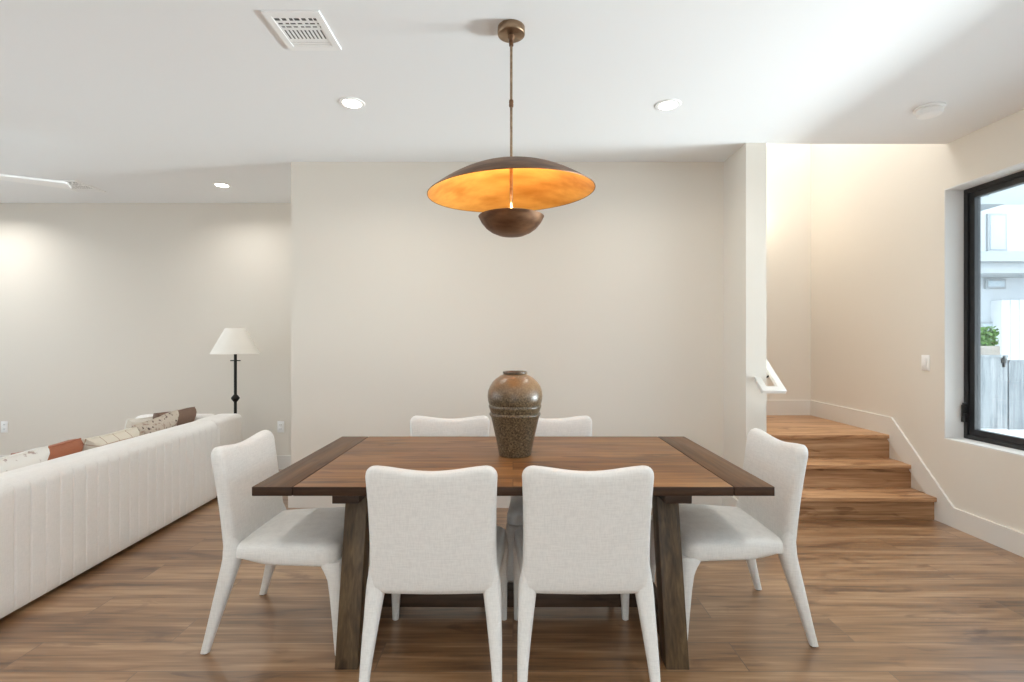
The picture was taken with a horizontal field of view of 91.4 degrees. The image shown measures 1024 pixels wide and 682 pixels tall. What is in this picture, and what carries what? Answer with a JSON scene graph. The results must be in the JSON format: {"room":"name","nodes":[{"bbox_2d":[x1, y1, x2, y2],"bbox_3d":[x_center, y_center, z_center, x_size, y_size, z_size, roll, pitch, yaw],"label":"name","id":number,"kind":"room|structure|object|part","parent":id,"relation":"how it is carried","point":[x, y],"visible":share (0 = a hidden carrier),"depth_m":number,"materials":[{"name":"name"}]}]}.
{"room":"dining room","nodes":[
{"label":"dining room","id":0,"kind":"room"},
{"bbox_2d":[0,203,290,454],"bbox_3d":[-4.306,-0.052,5.231,5.387,2.744,0.150,0,0,0],"label":"wall","id":1,"kind":"structure","parent":0,"point":[111,314],"depth_m":5.16,"materials":[{"name":"beige paint"}]},
{"bbox_2d":[1,421,7,432],"bbox_3d":[-5.240,0.885,5.151,0.072,0.116,0.009,0,0,0],"label":"wall outlet","id":2,"kind":"object","parent":1,"relation":"attached to","point":[4,424],"visible":1,"depth_m":5.15,"materials":[{"name":"white plastic"}]},
{"bbox_2d":[0,455,290,468],"bbox_3d":[-4.389,1.250,5.148,5.221,0.140,0.016,0,0,0],"label":"baseboard","id":3,"kind":"structure","parent":1,"relation":"attached to","point":[284,461],"depth_m":5.14,"materials":[{"name":"white paint"}]},
{"bbox_2d":[277,421,283,432],"bbox_3d":[-2.392,0.885,5.151,0.072,0.116,0.009,0,0,0],"label":"wall outlet","id":4,"kind":"object","parent":1,"relation":"attached to","point":[280,424],"visible":1,"depth_m":5.15,"materials":[{"name":"white plastic"}]},
{"bbox_2d":[0,0,1023,202],"bbox_3d":[-1.910,-1.573,0.978,10.480,0.300,8.656,0,0,0],"label":"ceiling","id":5,"kind":"structure","parent":0,"point":[133,101],"depth_m":2.77,"materials":[{"name":"white paint"}]},
{"bbox_2d":[0,174,70,188],"bbox_3d":[-3.871,-1.252,3.100,1.355,0.343,1.203,0,0,0],"label":"ceiling fan","id":6,"kind":"object","parent":5,"relation":"hanging from","point":[21,179],"visible":1,"depth_m":3.52,"materials":[{"name":"white plastic"}]},
{"bbox_2d":[57,180,105,191],"bbox_3d":[-4.010,-1.419,4.590,0.280,0.008,0.340,0,0,0],"label":"ceiling vent","id":7,"kind":"object","parent":5,"relation":"in","point":[76,186],"visible":0.68,"depth_m":4.62,"materials":[{"name":"grey metal"}]},
{"bbox_2d":[212,182,231,187],"bbox_3d":[-2.654,-1.421,4.560,0.154,0.005,0.154,0,0,0],"label":"recessed light","id":8,"kind":"object","parent":5,"relation":"in","point":[218,184],"visible":1,"depth_m":4.56,"materials":[{"name":"white plastic"}]},
{"bbox_2d":[261,10,341,50],"bbox_3d":[-0.960,-1.419,2.293,0.250,0.008,0.287,0,0,0],"label":"ceiling vent","id":9,"kind":"object","parent":5,"relation":"in","point":[300,30],"visible":1,"depth_m":2.27,"materials":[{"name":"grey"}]},
{"bbox_2d":[338,97,364,108],"bbox_3d":[-0.963,-1.421,2.990,0.154,0.005,0.154,0,0,0],"label":"recessed light","id":10,"kind":"object","parent":5,"relation":"in","point":[347,102],"visible":1,"depth_m":2.99,"materials":[{"name":"white plastic"}]},
{"bbox_2d":[427,19,595,237],"bbox_3d":[-0.008,-0.949,2.270,0.754,0.948,0.756,0,0,-39],"label":"pendant lamp","id":11,"kind":"object","parent":5,"relation":"hanging from","point":[507,191],"visible":1,"depth_m":2.32,"materials":[{"name":"gold metal"}]},
{"bbox_3d":[-0.008,-0.520,2.270,0.298,0.090,0.298,0,0,0],"label":"lamp shade","id":12,"kind":"part","parent":11,"relation":"part of","materials":[{"name":"brown metal"}]},
{"bbox_3d":[-0.008,-1.055,2.270,0.012,0.664,0.012,0,0,0],"label":"rod","id":13,"kind":"part","parent":11,"relation":"part of","materials":[{"name":"gold metal"}]},
{"bbox_3d":[-0.008,-0.638,2.270,0.015,0.317,0.015,0,0,0],"label":"rod","id":14,"kind":"part","parent":11,"relation":"part of","materials":[{"name":"gold metal"}]},
{"bbox_3d":[-0.011,-0.736,2.268,0.756,0.138,0.756,-3,2,0],"label":"lamp shade","id":15,"kind":"part","parent":11,"relation":"part of","materials":[{"name":"brown metal"}]},
{"bbox_2d":[655,99,680,110],"bbox_3d":[0.935,-1.421,3.015,0.154,0.005,0.154,0,0,0],"label":"recessed light","id":16,"kind":"object","parent":5,"relation":"in","point":[668,104],"visible":1,"depth_m":3.01,"materials":[{"name":"white plastic"}]},
{"bbox_2d":[913,102,945,119],"bbox_3d":[2.540,-1.397,3.050,0.156,0.051,0.156,0,0,0],"label":"smoke detector","id":17,"kind":"object","parent":5,"relation":"attached to","point":[930,110],"visible":1,"depth_m":3.02,"materials":[{"name":"white plastic"}]},
{"bbox_2d":[0,469,1023,681],"bbox_3d":[-1.910,1.395,0.978,10.480,0.150,8.656,0,0,0],"label":"floor","id":18,"kind":"structure","parent":0,"point":[889,600],"depth_m":2.32,"materials":[{"name":"brown wood"}]},
{"bbox_2d":[0,414,241,618],"bbox_3d":[-2.854,0.988,2.886,0.930,0.665,3.310,0,0,-2],"label":"sofa","id":19,"kind":"object","parent":18,"relation":"on","point":[62,517],"visible":0.98,"depth_m":2.87,"materials":[{"name":"fabric"}]},
{"bbox_2d":[0,446,49,472],"bbox_3d":[-2.704,0.750,2.640,0.215,0.301,0.450,0,0,-2],"label":"throw pillow","id":20,"kind":"object","parent":19,"relation":"on","point":[40,454],"visible":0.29,"depth_m":2.70,"materials":[{"name":"white fabric"}]},
{"bbox_2d":[11,438,83,459],"bbox_3d":[-2.777,0.758,2.955,0.221,0.286,0.440,0,0,-3],"label":"throw pillow","id":21,"kind":"object","parent":19,"relation":"on","point":[72,446],"visible":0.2,"depth_m":3.03,"materials":[{"name":"fabric"}]},
{"bbox_2d":[81,427,139,450],"bbox_3d":[-2.732,0.758,3.360,0.221,0.286,0.440,0,0,-1],"label":"throw pillow","id":22,"kind":"object","parent":19,"relation":"on","point":[93,442],"visible":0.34,"depth_m":3.31,"materials":[{"name":"beige fabric"}]},
{"bbox_2d":[124,416,152,428],"bbox_3d":[-2.981,0.750,3.990,0.148,0.308,0.342,0,0,4],"label":"throw pillow","id":23,"kind":"object","parent":19,"relation":"on","point":[129,422],"visible":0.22,"depth_m":3.88,"materials":[{"name":"beige fabric"}]},
{"bbox_2d":[131,410,178,435],"bbox_3d":[-2.792,0.736,3.890,0.188,0.358,0.450,0,0,8],"label":"throw pillow","id":24,"kind":"object","parent":19,"relation":"on","point":[168,420],"visible":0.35,"depth_m":3.85,"materials":[{"name":"beige fabric"}]},
{"bbox_2d":[153,407,196,425],"bbox_3d":[-2.868,0.738,4.200,0.236,0.326,0.390,0,0,9],"label":"throw pillow","id":25,"kind":"object","parent":19,"relation":"on","point":[186,415],"visible":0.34,"depth_m":4.23,"materials":[{"name":"brown fabric"}]},
{"bbox_3d":[-2.999,0.973,4.452,0.641,0.635,0.170,0,0,-2],"label":"arm","id":26,"kind":"part","parent":19,"relation":"part of","materials":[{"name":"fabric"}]},
{"bbox_2d":[210,328,259,413],"bbox_3d":[-2.665,0.600,4.800,0.424,1.440,0.424,0,0,0],"label":"floor lamp","id":27,"kind":"object","parent":18,"relation":"on","point":[235,341],"visible":0.72,"depth_m":4.70,"materials":[{"name":"black metal"}]},
{"bbox_3d":[-2.665,0.001,4.800,0.424,0.242,0.424,0,0,0],"label":"lamp shade","id":28,"kind":"part","parent":27,"relation":"part of","materials":[{"name":"white fabric"}]},
{"bbox_2d":[200,430,369,654],"bbox_3d":[-1.018,0.888,2.360,0.602,0.864,0.556,0,0,0],"label":"dining chair","id":29,"kind":"object","parent":18,"relation":"on","point":[258,529],"visible":0.79,"depth_m":2.17,"materials":[{"name":"fabric"}]},
{"bbox_3d":[-1.242,1.071,2.138,0.153,0.490,0.075,0,0,0],"label":"leg","id":30,"kind":"part","parent":29,"relation":"part of","materials":[{"name":"fabric"}]},
{"bbox_3d":[-1.239,0.705,2.360,0.124,0.498,0.489,0,0,0],"label":"backrest","id":31,"kind":"part","parent":29,"relation":"part of","materials":[{"name":"fabric"}]},
{"bbox_3d":[-1.242,1.071,2.583,0.153,0.490,0.075,0,0,0],"label":"leg","id":32,"kind":"part","parent":29,"relation":"part of","materials":[{"name":"fabric"}]},
{"bbox_3d":[-0.970,0.902,2.360,0.470,0.095,0.543,0,0,0],"label":"seat","id":33,"kind":"part","parent":29,"relation":"part of","materials":[{"name":"fabric"}]},
{"bbox_3d":[-0.769,1.123,2.136,0.106,0.385,0.108,0,0,0],"label":"leg","id":34,"kind":"part","parent":29,"relation":"part of","materials":[{"name":"fabric"}]},
{"bbox_2d":[359,465,507,681],"bbox_3d":[-0.300,0.888,2.086,0.556,0.864,0.602,0,0,0],"label":"dining chair","id":35,"kind":"object","parent":18,"relation":"on","point":[431,532],"visible":1,"depth_m":1.84,"materials":[{"name":"fabric"}]},
{"bbox_3d":[-0.522,1.071,1.861,0.075,0.490,0.153,0,0,0],"label":"leg","id":36,"kind":"part","parent":35,"relation":"part of","materials":[{"name":"fabric"}]},
{"bbox_3d":[-0.524,1.123,2.334,0.108,0.385,0.106,0,0,0],"label":"leg","id":37,"kind":"part","parent":35,"relation":"part of","materials":[{"name":"fabric"}]},
{"bbox_3d":[-0.300,0.705,1.864,0.489,0.498,0.124,0,0,0],"label":"backrest","id":38,"kind":"part","parent":35,"relation":"part of","materials":[{"name":"fabric"}]},
{"bbox_3d":[-0.077,1.071,1.861,0.075,0.490,0.153,0,0,0],"label":"leg","id":39,"kind":"part","parent":35,"relation":"part of","materials":[{"name":"fabric"}]},
{"bbox_3d":[-0.300,0.902,2.133,0.543,0.095,0.470,0,0,0],"label":"seat","id":40,"kind":"part","parent":35,"relation":"part of","materials":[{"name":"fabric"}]},
{"bbox_3d":[-0.076,1.123,2.334,0.108,0.385,0.106,0,0,0],"label":"leg","id":41,"kind":"part","parent":35,"relation":"part of","materials":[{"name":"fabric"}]},
{"bbox_2d":[410,415,489,435],"bbox_3d":[-0.385,0.888,2.808,0.556,0.864,0.602,0,0,0],"label":"dining chair","id":42,"kind":"object","parent":18,"relation":"on","point":[419,425],"visible":0.12,"depth_m":3.02,"materials":[{"name":"fabric"}]},
{"bbox_2d":[252,436,774,669],"bbox_3d":[0.001,0.940,2.428,2.010,0.760,1.016,0,0,0],"label":"dining table","id":43,"kind":"object","parent":18,"relation":"on","point":[683,469],"visible":0.76,"depth_m":2.18,"materials":[{"name":"brown wood"}]},
{"bbox_3d":[-0.670,0.986,2.118,0.093,0.668,0.222,0,0,0],"label":"leg","id":44,"kind":"part","parent":43,"relation":"part of","materials":[{"name":"brown wood"}]},
{"bbox_2d":[488,370,542,457],"bbox_3d":[0.010,0.354,2.465,0.271,0.412,0.271,0,0,0],"label":"vase","id":45,"kind":"object","parent":43,"relation":"on","point":[514,397],"visible":1,"depth_m":2.37,"materials":[{"name":"ceramic"}]},
{"bbox_3d":[0.662,1.231,2.428,0.069,0.078,0.656,0,0,0],"label":"rail","id":46,"kind":"part","parent":43,"relation":"part of","materials":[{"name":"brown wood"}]},
{"bbox_3d":[0.662,0.986,2.118,0.093,0.668,0.222,0,0,0],"label":"leg","id":47,"kind":"part","parent":43,"relation":"part of","materials":[{"name":"brown wood"}]},
{"bbox_2d":[506,415,591,581],"bbox_3d":[0.240,0.888,2.808,0.556,0.864,0.602,0,0,0],"label":"dining chair","id":48,"kind":"object","parent":18,"relation":"on","point":[577,425],"visible":0.26,"depth_m":3.02,"materials":[{"name":"fabric"}]},
{"bbox_3d":[0.016,1.123,2.559,0.108,0.385,0.106,0,0,0],"label":"leg","id":49,"kind":"part","parent":48,"relation":"part of","materials":[{"name":"fabric"}]},
{"bbox_3d":[0.240,0.902,2.760,0.543,0.095,0.470,0,0,0],"label":"seat","id":50,"kind":"part","parent":48,"relation":"part of","materials":[{"name":"fabric"}]},
{"bbox_3d":[0.240,0.705,3.029,0.489,0.498,0.124,0,0,0],"label":"backrest","id":51,"kind":"part","parent":48,"relation":"part of","materials":[{"name":"fabric"}]},
{"bbox_2d":[513,465,660,681],"bbox_3d":[0.276,0.888,2.086,0.556,0.864,0.602,0,0,0],"label":"dining chair","id":52,"kind":"object","parent":18,"relation":"on","point":[581,532],"visible":1,"depth_m":1.84,"materials":[{"name":"fabric"}]},
{"bbox_3d":[0.052,1.123,2.334,0.108,0.385,0.106,0,0,0],"label":"leg","id":53,"kind":"part","parent":52,"relation":"part of","materials":[{"name":"fabric"}]},
{"bbox_3d":[0.276,0.902,2.133,0.543,0.095,0.470,0,0,0],"label":"seat","id":54,"kind":"part","parent":52,"relation":"part of","materials":[{"name":"fabric"}]},
{"bbox_3d":[0.053,1.071,1.861,0.075,0.490,0.153,0,0,0],"label":"leg","id":55,"kind":"part","parent":52,"relation":"part of","materials":[{"name":"fabric"}]},
{"bbox_3d":[0.276,0.705,1.864,0.489,0.498,0.124,0,0,0],"label":"backrest","id":56,"kind":"part","parent":52,"relation":"part of","materials":[{"name":"fabric"}]},
{"bbox_3d":[0.500,1.123,2.334,0.108,0.385,0.106,0,0,0],"label":"leg","id":57,"kind":"part","parent":52,"relation":"part of","materials":[{"name":"fabric"}]},
{"bbox_3d":[0.498,1.071,1.861,0.075,0.490,0.153,0,0,0],"label":"leg","id":58,"kind":"part","parent":52,"relation":"part of","materials":[{"name":"fabric"}]},
{"bbox_2d":[650,428,817,647],"bbox_3d":[1.018,0.888,2.410,0.602,0.864,0.556,0,0,0],"label":"dining chair","id":59,"kind":"object","parent":18,"relation":"on","point":[757,527],"visible":0.79,"depth_m":2.22,"materials":[{"name":"fabric"}]},
{"bbox_3d":[0.769,1.123,2.634,0.106,0.385,0.108,0,0,0],"label":"leg","id":60,"kind":"part","parent":59,"relation":"part of","materials":[{"name":"fabric"}]},
{"bbox_3d":[0.769,1.123,2.186,0.106,0.385,0.108,0,0,0],"label":"leg","id":61,"kind":"part","parent":59,"relation":"part of","materials":[{"name":"fabric"}]},
{"bbox_3d":[0.970,0.902,2.410,0.470,0.095,0.543,0,0,0],"label":"seat","id":62,"kind":"part","parent":59,"relation":"part of","materials":[{"name":"fabric"}]},
{"bbox_3d":[1.242,1.071,2.632,0.153,0.490,0.075,0,0,0],"label":"leg","id":63,"kind":"part","parent":59,"relation":"part of","materials":[{"name":"fabric"}]},
{"bbox_3d":[1.239,0.705,2.410,0.124,0.498,0.489,0,0,0],"label":"backrest","id":64,"kind":"part","parent":59,"relation":"part of","materials":[{"name":"fabric"}]},
{"bbox_3d":[1.242,1.071,2.188,0.153,0.490,0.075,0,0,0],"label":"leg","id":65,"kind":"part","parent":59,"relation":"part of","materials":[{"name":"fabric"}]},
{"bbox_2d":[766,415,936,519],"bbox_3d":[1.695,0.508,4.462,2.870,1.623,1.577,0,0,0],"label":"stairs","id":66,"kind":"structure","parent":18,"relation":"on","point":[850,474],"depth_m":3.93,"materials":[{"name":"brown wood"}]},
{"bbox_2d":[291,144,810,464],"bbox_3d":[0.683,-0.980,4.685,4.893,4.600,1.430,0,0,0],"label":"wall","id":67,"kind":"structure","parent":0,"point":[404,305],"depth_m":3.97,"materials":[{"name":"beige paint"}]},
{"bbox_2d":[288,495,737,507],"bbox_3d":[-0.108,1.250,3.981,3.912,0.140,1.128,0,0,19],"label":"baseboard","id":68,"kind":"structure","parent":67,"relation":"attached to","point":[293,501],"depth_m":3.95,"materials":[{"name":"white paint"}]},
{"bbox_2d":[766,400,809,414],"bbox_3d":[2.417,0.699,5.242,1.394,0.157,0.016,0,0,0],"label":"baseboard","id":69,"kind":"structure","parent":67,"relation":"attached to","point":[773,407],"depth_m":5.23,"materials":[{"name":"white paint"}]},
{"bbox_2d":[724,143,765,498],"bbox_3d":[1.746,-0.980,3.855,0.147,4.600,0.530,0,0,0],"label":"wall","id":70,"kind":"structure","parent":0,"point":[745,169],"depth_m":3.61,"materials":[{"name":"beige paint"}]},
{"bbox_2d":[754,359,786,392],"bbox_3d":[1.818,0.114,3.797,0.170,0.503,0.650,0,0,0],"label":"handrail","id":71,"kind":"object","parent":70,"relation":"attached to","point":[779,387],"visible":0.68,"depth_m":3.53,"materials":[{"name":"white paint"}]},
{"bbox_2d":[811,109,1023,532],"bbox_3d":[3.230,-0.980,1.025,0.200,4.600,8.750,0,0,0],"label":"wall","id":72,"kind":"structure","parent":0,"point":[877,210],"depth_m":4.05,"materials":[{"name":"beige paint"}]},
{"bbox_2d":[810,400,1023,556],"bbox_3d":[3.122,0.970,1.025,0.016,0.700,8.450,0,0,0],"label":"baseboard","id":73,"kind":"structure","parent":72,"relation":"attached to","point":[1011,540],"depth_m":3.77,"materials":[{"name":"white paint"}]},
{"bbox_2d":[921,355,929,370],"bbox_3d":[3.125,0.165,3.790,0.010,0.116,0.074,0,0,0],"label":"light switch","id":74,"kind":"object","parent":72,"relation":"attached to","point":[925,359],"visible":1,"depth_m":3.78,"materials":[{"name":"white plastic"}]},
{"bbox_2d":[944,162,1023,456],"bbox_3d":[3.198,-0.195,2.190,0.134,1.810,2.880,0,0,0],"label":"window frame","id":75,"kind":"structure","parent":72,"relation":"attached to","point":[953,196],"depth_m":3.62,"materials":[{"name":"white paint"}]},
{"bbox_2d":[961,170,1023,450],"bbox_3d":[3.283,-0.195,2.190,0.095,1.810,2.880,0,0,0],"label":"window","id":76,"kind":"structure","parent":72,"relation":"in","point":[971,407],"depth_m":3.55,"materials":[{"name":"black metal"}]},
{"label":"outside","id":77,"kind":"structure","parent":0,"visible":0},
{"bbox_2d":[981,429,1023,437],"bbox_3d":[0.000,1.725,5.000,80.000,0.490,70.000,0,0,0],"label":"ground","id":78,"kind":"structure","parent":77,"point":[1018,433],"depth_m":9.78,"materials":[{"name":"concrete"}]},
{"bbox_2d":[981,346,999,354],"bbox_3d":[10.968,0.945,12.100,1.440,1.650,0.200,0,0,0],"label":"wall","id":79,"kind":"structure","parent":78,"relation":"on","point":[985,350],"depth_m":12.00,"materials":[{"name":"white concrete"}]},
{"bbox_2d":[981,326,999,345],"bbox_3d":[12.485,0.680,13.197,0.534,2.180,0.404,0,0,0],"label":"shrub","id":80,"kind":"object","parent":78,"relation":"on","point":[986,336],"visible":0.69,"depth_m":13.11,"materials":[{"name":"green plant"}]},
{"bbox_2d":[981,355,1007,428],"bbox_3d":[8.185,1.015,9.980,3.370,1.470,0.080,0,0,0],"label":"gate","id":81,"kind":"object","parent":78,"relation":"on","point":[993,367],"visible":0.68,"depth_m":9.98,"materials":[{"name":"grey"}]},
{"bbox_3d":[8.185,0.305,9.980,3.370,0.050,0.040,0,0,0],"label":"rail","id":82,"kind":"part","parent":81,"relation":"part of","materials":[{"name":"wood"}]},
{"bbox_2d":[981,184,1023,359],"bbox_3d":[13.909,-1.509,16.440,5.614,6.558,7.120,0,0,0],"label":"house","id":83,"kind":"structure","parent":78,"relation":"on","point":[1002,212],"depth_m":13.93,"materials":[{"name":"grey paint"}]},
{"bbox_3d":[13.468,-1.596,13.935,0.440,0.160,0.020,0,0,0],"label":"pane","id":84,"kind":"part","parent":83,"relation":"part of","materials":[{"name":"white glass"}]},
{"bbox_3d":[13.510,-3.024,13.935,0.412,0.944,0.020,0,0,0],"label":"pane","id":85,"kind":"part","parent":83,"relation":"part of","materials":[{"name":"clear glass"}]},
{"bbox_2d":[1007,360,1023,429],"bbox_3d":[14.450,1.075,10.000,9.100,1.390,0.070,0,0,0],"label":"wooden fence","id":86,"kind":"object","parent":78,"relation":"on","point":[1015,368],"visible":1,"depth_m":9.98,"materials":[{"name":"wood"}]},
{"bbox_3d":[14.450,0.400,10.000,9.100,0.040,0.070,0,0,0],"label":"rail","id":87,"kind":"part","parent":86,"relation":"part of","materials":[{"name":"wood"}]}
]}

